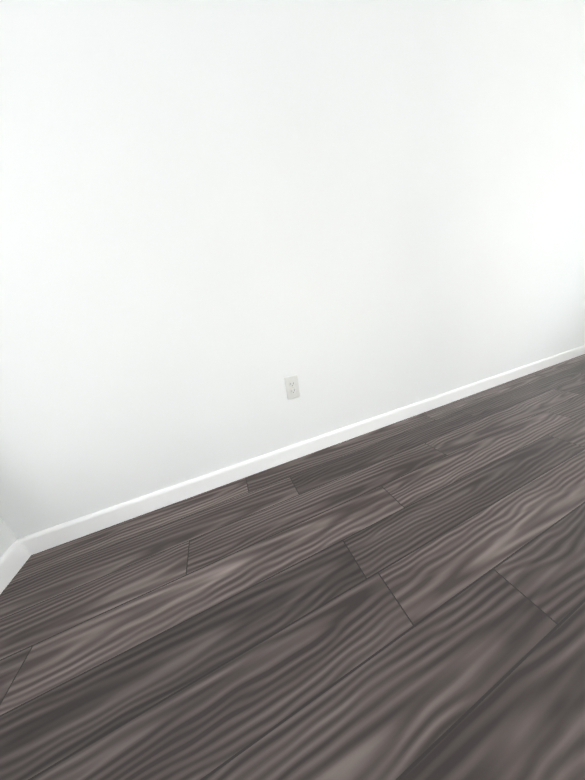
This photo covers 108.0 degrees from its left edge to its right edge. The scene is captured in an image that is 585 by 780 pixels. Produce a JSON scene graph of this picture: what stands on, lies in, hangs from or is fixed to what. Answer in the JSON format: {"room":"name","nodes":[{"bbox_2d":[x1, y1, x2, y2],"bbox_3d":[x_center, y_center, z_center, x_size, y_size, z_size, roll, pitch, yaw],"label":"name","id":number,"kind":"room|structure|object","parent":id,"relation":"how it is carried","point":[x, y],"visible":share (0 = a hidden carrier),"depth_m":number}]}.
{"room":"empty room","nodes":[
{"label":"empty room","id":0,"kind":"room"},
{"bbox_2d":[0,519,16,556],"bbox_3d":[-1.004,-0.013,-0.814,0.400,2.440,2.790,-15,20,-16],"label":"wall","id":1,"kind":"structure","parent":0,"point":[8,538],"depth_m":0.84},
{"bbox_2d":[0,538,30,593],"bbox_3d":[-0.642,1.031,-0.362,0.014,0.090,2.790,-15,20,-16],"label":"baseboard","id":2,"kind":"structure","parent":1,"relation":"attached to","point":[15,556],"depth_m":0.83},
{"bbox_2d":[0,354,584,779],"bbox_3d":[1.422,0.587,0.292,5.230,0.120,3.590,-15,20,-16],"label":"floor","id":3,"kind":"structure","parent":0,"point":[404,599],"depth_m":0.59},
{"bbox_2d":[0,0,584,538],"bbox_3d":[0.690,-1.035,1.299,5.230,2.440,0.400,-15,20,-16],"label":"wall","id":4,"kind":"structure","parent":0,"point":[220,220],"depth_m":0.89},
{"bbox_2d":[284,375,299,399],"bbox_3d":[0.000,-0.014,1.115,0.072,0.122,0.009,-15,20,-16],"label":"electrical outlet","id":5,"kind":"object","parent":4,"relation":"attached to","point":[292,387],"visible":1,"depth_m":1.11},
{"bbox_2d":[17,345,584,554],"bbox_3d":[0.930,0.115,1.506,4.430,0.090,0.014,-15,20,-16],"label":"baseboard","id":6,"kind":"structure","parent":4,"relation":"attached to","point":[48,538],"depth_m":1.15}
]}

